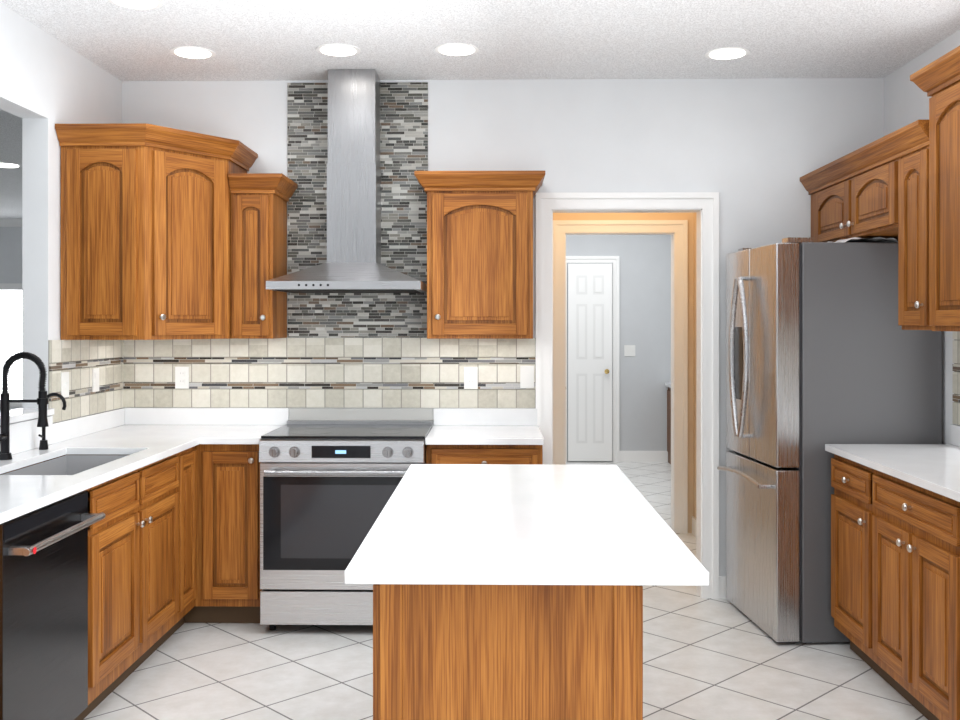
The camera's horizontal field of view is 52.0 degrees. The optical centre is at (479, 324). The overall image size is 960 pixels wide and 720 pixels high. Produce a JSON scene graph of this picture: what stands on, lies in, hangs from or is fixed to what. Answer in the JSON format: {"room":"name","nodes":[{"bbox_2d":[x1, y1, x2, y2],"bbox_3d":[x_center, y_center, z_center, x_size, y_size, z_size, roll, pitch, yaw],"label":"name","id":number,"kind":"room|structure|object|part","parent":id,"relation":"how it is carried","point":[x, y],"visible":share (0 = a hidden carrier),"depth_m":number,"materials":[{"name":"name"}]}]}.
{"room":"kitchen","nodes":[
{"label":"kitchen","id":0,"kind":"room"},
{"bbox_2d":[0,227,21,409],"bbox_3d":[-4.439,0.070,12.137,5.300,2.740,0.115,0,0,1],"label":"wall","id":1,"kind":"structure","parent":0,"point":[10,254],"depth_m":12.10,"materials":[{"name":"paint"}]},
{"bbox_2d":[0,290,21,399],"bbox_3d":[-5.838,0.245,12.169,1.200,1.450,0.010,0,0,1],"label":"window","id":2,"kind":"structure","parent":1,"relation":"in","point":[10,322],"depth_m":12.16,"materials":[{"name":"white glass"}]},
{"bbox_2d":[0,219,21,406],"bbox_3d":[-4.450,-0.149,12.044,5.080,2.298,0.070,0,0,1],"label":"window frame","id":3,"kind":"structure","parent":1,"relation":"attached to","point":[10,223],"depth_m":12.08,"materials":[{"name":"white"}]},
{"bbox_2d":[0,2,121,422],"bbox_3d":[-1.971,0.070,4.985,0.115,2.740,14.100,0,0,1],"label":"wall","id":4,"kind":"structure","parent":0,"point":[48,81],"depth_m":4.39,"materials":[{"name":"paint"}]},
{"bbox_2d":[10,408,53,423],"bbox_3d":[-1.990,0.385,3.361,0.157,0.030,2.052,0,0,1],"label":"window sill","id":5,"kind":"structure","parent":4,"relation":"attached to","point":[20,414],"depth_m":4.17,"materials":[{"name":"white stone"}]},
{"bbox_2d":[61,372,68,397],"bbox_3d":[-1.904,0.275,4.527,0.012,0.116,0.072,0,0,1],"label":"electrical outlet plate","id":6,"kind":"object","parent":4,"relation":"attached to","point":[64,375],"depth_m":4.52,"materials":[{"name":"white plastic"}]},
{"bbox_2d":[48,340,122,422],"bbox_3d":[-1.911,0.254,4.816,0.011,0.371,0.855,0,0,1],"label":"backsplash","id":7,"kind":"structure","parent":4,"relation":"attached to","point":[78,360],"depth_m":4.75,"materials":[{"name":"grey tile"}]},
{"bbox_2d":[92,368,98,391],"bbox_3d":[-1.900,0.272,4.874,0.008,0.116,0.072,0,0,1],"label":"electrical outlet plate","id":8,"kind":"object","parent":4,"relation":"attached to","point":[95,371],"depth_m":4.86,"materials":[{"name":"white plastic"}]},
{"bbox_2d":[55,123,257,339],"bbox_3d":[-1.550,-0.420,4.842,0.725,0.977,0.804,0,0,1],"label":"upper cabinet","id":9,"kind":"object","parent":4,"relation":"attached to","point":[145,231],"visible":0.98,"depth_m":4.50,"materials":[{"name":"brown wood"}]},
{"bbox_2d":[0,0,959,218],"bbox_3d":[-2.412,-1.350,5.043,9.800,0.100,14.400,0,0,1],"label":"ceiling","id":10,"kind":"structure","parent":0,"point":[262,40],"depth_m":4.45,"materials":[{"name":"white paint"}]},
{"bbox_2d":[0,163,18,167],"bbox_3d":[-3.861,-1.297,8.009,0.200,0.006,0.200,0,0,1],"label":"recessed light","id":11,"kind":"object","parent":10,"relation":"in","point":[5,165],"visible":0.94,"depth_m":7.99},
{"bbox_2d":[108,0,161,9],"bbox_3d":[-1.381,-1.296,3.945,0.209,0.007,0.209,0,0,-44],"label":"recessed light","id":12,"kind":"object","parent":10,"relation":"in","point":[131,4],"depth_m":3.97,"materials":[{"name":"white plastic"}]},
{"bbox_2d":[170,46,215,58],"bbox_3d":[-1.368,-1.296,4.695,0.209,0.007,0.209,0,0,-44],"label":"recessed light","id":13,"kind":"object","parent":10,"relation":"in","point":[191,52],"depth_m":4.67,"materials":[{"name":"white plastic"}]},
{"bbox_2d":[316,44,360,56],"bbox_3d":[-0.669,-1.296,4.652,0.209,0.007,0.209,0,0,-44],"label":"recessed light","id":14,"kind":"object","parent":10,"relation":"in","point":[338,50],"depth_m":4.64,"materials":[{"name":"white plastic"}]},
{"bbox_2d":[435,43,478,55],"bbox_3d":[-0.109,-1.296,4.643,0.209,0.007,0.209,0,0,-44],"label":"recessed light","id":15,"kind":"object","parent":10,"relation":"in","point":[448,49],"depth_m":4.62,"materials":[{"name":"white plastic"}]},
{"bbox_2d":[705,47,749,59],"bbox_3d":[1.182,-1.296,4.710,0.209,0.007,0.209,0,0,-44],"label":"recessed light","id":16,"kind":"object","parent":10,"relation":"in","point":[727,53],"depth_m":4.69,"materials":[{"name":"white plastic"}]},
{"bbox_2d":[122,78,883,575],"bbox_3d":[0.110,0.570,5.276,4.265,3.740,0.115,0,0,1],"label":"wall","id":17,"kind":"structure","parent":0,"point":[752,152],"depth_m":5.21,"materials":[{"name":"paint"}]},
{"bbox_2d":[175,367,188,388],"bbox_3d":[-1.583,0.280,5.233,0.072,0.116,0.009,0,0,1],"label":"electrical outlet plate","id":18,"kind":"object","parent":17,"relation":"attached to","point":[181,373],"depth_m":5.23,"materials":[{"name":"white plastic"}]},
{"bbox_2d":[228,173,297,338],"bbox_3d":[-1.105,-0.340,5.044,0.268,0.815,0.384,0,0,1],"label":"upper cabinet","id":19,"kind":"object","parent":17,"relation":"attached to","point":[259,201],"visible":1,"depth_m":4.90,"materials":[{"name":"brown wood"}]},
{"bbox_2d":[123,338,535,419],"bbox_3d":[-0.798,0.301,5.229,2.202,0.467,0.011,0,0,1],"label":"backsplash","id":20,"kind":"structure","parent":17,"relation":"attached to","point":[360,378],"depth_m":5.22,"materials":[{"name":"grey tile"}]},
{"bbox_2d":[287,82,427,336],"bbox_3d":[-0.649,-0.610,5.227,0.746,1.351,0.010,0,0,1],"label":"backsplash","id":21,"kind":"structure","parent":17,"relation":"attached to","point":[403,131],"depth_m":5.22,"materials":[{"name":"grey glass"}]},
{"bbox_2d":[266,69,426,292],"bbox_3d":[-0.653,-0.733,4.975,0.746,1.130,0.490,0,0,1],"label":"range hood","id":22,"kind":"object","parent":21,"relation":"attached to","point":[353,264],"visible":0.98,"depth_m":5.00,"materials":[{"name":"silver metal"}]},
{"bbox_2d":[464,367,477,388],"bbox_3d":[-0.049,0.280,5.206,0.072,0.116,0.009,0,0,1],"label":"electrical outlet plate","id":23,"kind":"object","parent":17,"relation":"attached to","point":[470,377],"depth_m":5.20,"materials":[{"name":"white plastic"}]},
{"bbox_2d":[414,171,544,338],"bbox_3d":[0.002,-0.344,5.025,0.643,0.825,0.384,0,0,1],"label":"upper cabinet","id":24,"kind":"object","parent":17,"relation":"attached to","point":[479,254],"visible":1,"depth_m":4.87,"materials":[{"name":"brown wood"}]},
{"bbox_2d":[520,366,533,387],"bbox_3d":[0.248,0.275,5.200,0.072,0.116,0.012,0,0,1],"label":"electrical outlet plate","id":25,"kind":"object","parent":17,"relation":"attached to","point":[526,372],"depth_m":5.20,"materials":[{"name":"white plastic"}]},
{"bbox_2d":[536,192,718,598],"bbox_3d":[0.776,0.371,5.265,0.963,2.138,0.160,0,0,1],"label":"door frame","id":26,"kind":"structure","parent":17,"relation":"attached to","point":[704,206],"depth_m":5.19,"materials":[{"name":"white wood"}]},
{"bbox_2d":[719,576,725,597],"bbox_3d":[1.672,1.383,5.186,0.833,0.115,0.012,0,0,1],"label":"baseboard","id":27,"kind":"structure","parent":17,"relation":"attached to","point":[722,579],"depth_m":5.19,"materials":[{"name":"white wood"}]},
{"bbox_2d":[83,462,927,719],"bbox_3d":[-2.412,1.490,5.043,9.800,0.100,14.400,0,0,1],"label":"floor","id":28,"kind":"structure","parent":0,"point":[714,659],"depth_m":4.08,"materials":[{"name":"tile"}]},
{"bbox_2d":[0,490,104,719],"bbox_3d":[-1.618,1.004,3.129,0.649,0.872,0.594,0,0,1],"label":"dishwasher","id":29,"kind":"object","parent":28,"relation":"on","point":[44,613],"visible":0.96,"depth_m":3.10,"materials":[{"name":"black metal"}]},
{"bbox_2d":[0,449,187,719],"bbox_3d":[-1.640,1.000,3.952,0.577,0.880,1.036,0,0,1],"label":"base cabinet","id":30,"kind":"object","parent":28,"relation":"on","point":[174,543],"depth_m":3.88,"materials":[{"name":"brown wood"}]},
{"bbox_2d":[0,408,288,523],"bbox_3d":[-1.496,0.481,3.135,0.891,0.157,4.216,0,0,1],"label":"countertop","id":31,"kind":"structure","parent":30,"relation":"on","point":[141,437],"depth_m":4.41,"materials":[{"name":"white stone"}]},
{"bbox_2d":[0,352,48,459],"bbox_3d":[-1.801,0.318,3.853,0.198,0.423,0.111,0,0,1],"label":"kitchen faucet","id":32,"kind":"object","parent":31,"relation":"on","point":[42,401],"visible":1,"depth_m":3.87,"materials":[{"name":"black metal"}]},
{"bbox_2d":[38,393,66,449],"bbox_3d":[-1.818,0.409,4.181,0.116,0.241,0.061,0,0,1],"label":"tap","id":33,"kind":"object","parent":31,"relation":"on","point":[43,444],"visible":0.65,"depth_m":4.18,"materials":[{"name":"black metal"}]},
{"bbox_2d":[2,455,127,474],"bbox_3d":[-1.613,0.663,3.864,0.356,0.204,0.766,0,0,1],"label":"sink basin","id":34,"kind":"object","parent":31,"relation":"in","point":[69,465],"depth_m":4.25,"materials":[{"name":"grey metal"}]},
{"bbox_2d":[188,446,195,622],"bbox_3d":[-1.630,1.000,4.502,0.577,0.880,0.313,0,0,1],"label":"base cabinet","id":35,"kind":"object","parent":28,"relation":"on","point":[191,451],"depth_m":4.61,"materials":[{"name":"brown wood"}]},
{"bbox_2d":[196,444,261,622],"bbox_3d":[-1.188,1.000,4.922,0.333,0.880,0.632,0,0,1],"label":"base cabinet","id":36,"kind":"object","parent":28,"relation":"on","point":[228,589],"depth_m":4.67,"materials":[{"name":"brown wood"}]},
{"bbox_2d":[259,420,432,630],"bbox_3d":[-0.636,0.971,4.852,0.766,0.938,0.711,0,0,1],"label":"range","id":37,"kind":"object","parent":28,"relation":"on","point":[327,488],"visible":0.85,"depth_m":4.56,"materials":[{"name":"silver metal"}]},
{"bbox_2d":[426,445,542,463],"bbox_3d":[0.025,1.000,4.917,0.551,0.880,0.599,0,0,1],"label":"base cabinet","id":38,"kind":"object","parent":28,"relation":"on","point":[484,454],"visible":0.17,"depth_m":4.65,"materials":[{"name":"brown wood"}]},
{"bbox_2d":[425,408,543,444],"bbox_3d":[0.026,0.500,4.908,0.555,0.120,0.616,0,0,1],"label":"countertop","id":39,"kind":"structure","parent":38,"relation":"on","point":[484,426],"depth_m":5.09,"materials":[{"name":"white stone"}]},
{"bbox_2d":[373,584,642,719],"bbox_3d":[0.075,1.000,2.937,0.611,0.880,1.485,0,0,1],"label":"kitchen island","id":40,"kind":"object","parent":28,"relation":"on","point":[507,652],"visible":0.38,"depth_m":2.20,"materials":[{"name":"brown wood"}]},
{"bbox_2d":[344,464,708,585],"bbox_3d":[0.114,0.545,2.933,0.785,0.030,1.630,0,0,1],"label":"island countertop","id":41,"kind":"structure","parent":40,"relation":"on","point":[495,524],"depth_m":2.50,"materials":[{"name":"white stone"}]},
{"bbox_2d":[667,386,670,463],"bbox_3d":[2.106,1.040,9.495,0.330,0.800,1.660,0,0,1],"label":"bathroom vanity","id":42,"kind":"object","parent":28,"relation":"on","point":[669,387],"depth_m":10.21,"materials":[{"name":"brown wood"}]},
{"bbox_2d":[717,237,941,642],"bbox_3d":[1.654,0.519,4.791,0.835,1.841,0.715,0,0,-4],"label":"refrigerator","id":43,"kind":"object","parent":28,"relation":"on","point":[838,354],"depth_m":4.44,"materials":[{"name":"grey metal"}]},
{"bbox_3d":[1.360,0.176,4.770,0.245,1.140,0.675,0,0,-4],"label":"refrigerator handle","id":44,"kind":"part","parent":43,"relation":"part of","materials":[{"name":"silver metal"}]},
{"bbox_3d":[1.765,-0.387,4.598,0.260,0.028,0.285,0,0,-4],"label":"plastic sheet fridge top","id":45,"kind":"part","parent":43,"relation":"part of","materials":[{"name":"plastic"}]},
{"bbox_2d":[831,454,866,662],"bbox_3d":[1.829,1.000,4.142,0.552,0.880,0.477,0,0,1],"label":"base cabinet","id":46,"kind":"object","parent":28,"relation":"on","point":[848,477],"depth_m":4.15,"materials":[{"name":"brown wood"}]},
{"bbox_2d":[867,467,954,719],"bbox_3d":[1.818,1.000,3.525,0.552,0.880,0.758,0,0,1],"label":"base cabinet","id":47,"kind":"object","parent":28,"relation":"on","point":[895,578],"depth_m":3.54,"materials":[{"name":"brown wood"}]},
{"bbox_2d":[825,424,959,501],"bbox_3d":[1.792,0.500,2.677,0.571,0.120,3.415,0,0,1],"label":"countertop","id":48,"kind":"structure","parent":47,"relation":"on","point":[935,468],"depth_m":3.88,"materials":[{"name":"white stone"}]},
{"bbox_2d":[955,501,959,719],"bbox_3d":[1.805,1.000,2.777,0.552,0.880,0.737,0,0,1],"label":"base cabinet","id":49,"kind":"object","parent":28,"relation":"on","point":[957,504],"depth_m":3.17,"materials":[{"name":"brown wood"}]},
{"bbox_2d":[566,235,670,461],"bbox_3d":[0.393,0.070,10.452,4.180,2.740,0.115,0,0,1],"label":"wall","id":50,"kind":"structure","parent":0,"point":[645,302],"depth_m":10.37,"materials":[{"name":"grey paint"}]},
{"bbox_2d":[568,263,611,460],"bbox_3d":[1.155,0.392,10.314,0.460,2.073,0.108,0,0,1],"label":"door","id":51,"kind":"structure","parent":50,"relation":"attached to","point":[589,362],"depth_m":10.33,"materials":[{"name":"white wood"}]},
{"bbox_2d":[566,256,618,461],"bbox_3d":[1.156,0.357,10.370,0.620,2.165,0.022,0,0,1],"label":"door frame","id":52,"kind":"structure","parent":50,"relation":"attached to","point":[614,260],"depth_m":10.36,"materials":[{"name":"white wood"}]},
{"bbox_2d":[624,345,634,355],"bbox_3d":[1.577,0.270,10.367,0.116,0.116,0.012,0,0,1],"label":"light switch","id":53,"kind":"object","parent":50,"relation":"attached to","point":[629,350],"depth_m":10.37,"materials":[{"name":"white plastic"}]},
{"bbox_2d":[619,451,667,461],"bbox_3d":[1.864,1.383,10.363,0.795,0.115,0.012,0,0,1],"label":"baseboard","id":54,"kind":"structure","parent":50,"relation":"attached to","point":[643,456],"depth_m":10.36,"materials":[{"name":"white wood"}]},
{"bbox_2d":[553,213,692,532],"bbox_3d":[0.331,0.570,6.903,4.180,3.740,0.115,0,0,1],"label":"wall","id":55,"kind":"structure","parent":0,"point":[624,216],"depth_m":6.83,"materials":[{"name":"beige paint"}]},
{"bbox_2d":[553,220,687,532],"bbox_3d":[0.970,0.357,6.881,0.930,2.165,0.138,0,0,1],"label":"door frame","id":56,"kind":"structure","parent":55,"relation":"attached to","point":[677,230],"depth_m":6.82,"materials":[{"name":"white wood"}]},
{"bbox_2d":[693,213,695,517],"bbox_3d":[1.526,0.070,6.067,0.120,2.740,1.515,0,0,1],"label":"wall","id":57,"kind":"structure","parent":0,"point":[694,364],"depth_m":6.79,"materials":[{"name":"beige paint"}]},
{"bbox_2d":[692,516,695,536],"bbox_3d":[1.460,1.383,6.068,0.012,0.115,1.515,0,0,1],"label":"baseboard","id":58,"kind":"structure","parent":57,"relation":"attached to","point":[693,518],"depth_m":6.76,"materials":[{"name":"white wood"}]},
{"bbox_2d":[884,30,959,443],"bbox_3d":[2.120,0.070,1.581,0.115,2.740,7.435,0,0,1],"label":"wall","id":59,"kind":"structure","parent":0,"point":[906,100],"depth_m":4.75,"materials":[{"name":"paint"}]},
{"bbox_2d":[804,132,895,242],"bbox_3d":[1.912,-0.591,4.601,0.402,0.373,1.164,0,0,1],"label":"upper cabinet","id":60,"kind":"object","parent":59,"relation":"attached to","point":[878,188],"depth_m":4.48,"materials":[{"name":"brown wood"}]},
{"bbox_2d":[892,120,931,329],"bbox_3d":[1.899,-0.379,3.868,0.402,0.798,0.298,0,0,1],"label":"upper cabinet","id":61,"kind":"object","parent":59,"relation":"attached to","point":[911,232],"depth_m":3.86,"materials":[{"name":"brown wood"}]},
{"bbox_2d":[910,46,959,330],"bbox_3d":[1.863,-0.467,3.171,0.450,0.980,1.206,0,0,1],"label":"upper cabinet","id":62,"kind":"object","parent":59,"relation":"attached to","point":[937,80],"visible":1,"depth_m":3.57,"materials":[{"name":"brown wood"}]},
{"bbox_2d":[953,331,959,424],"bbox_3d":[2.076,0.232,2.672,0.011,0.414,3.415,0,0,1],"label":"backsplash","id":63,"kind":"structure","parent":59,"relation":"attached to","point":[956,377],"depth_m":4.34,"materials":[{"name":"grey tile"}]}
]}

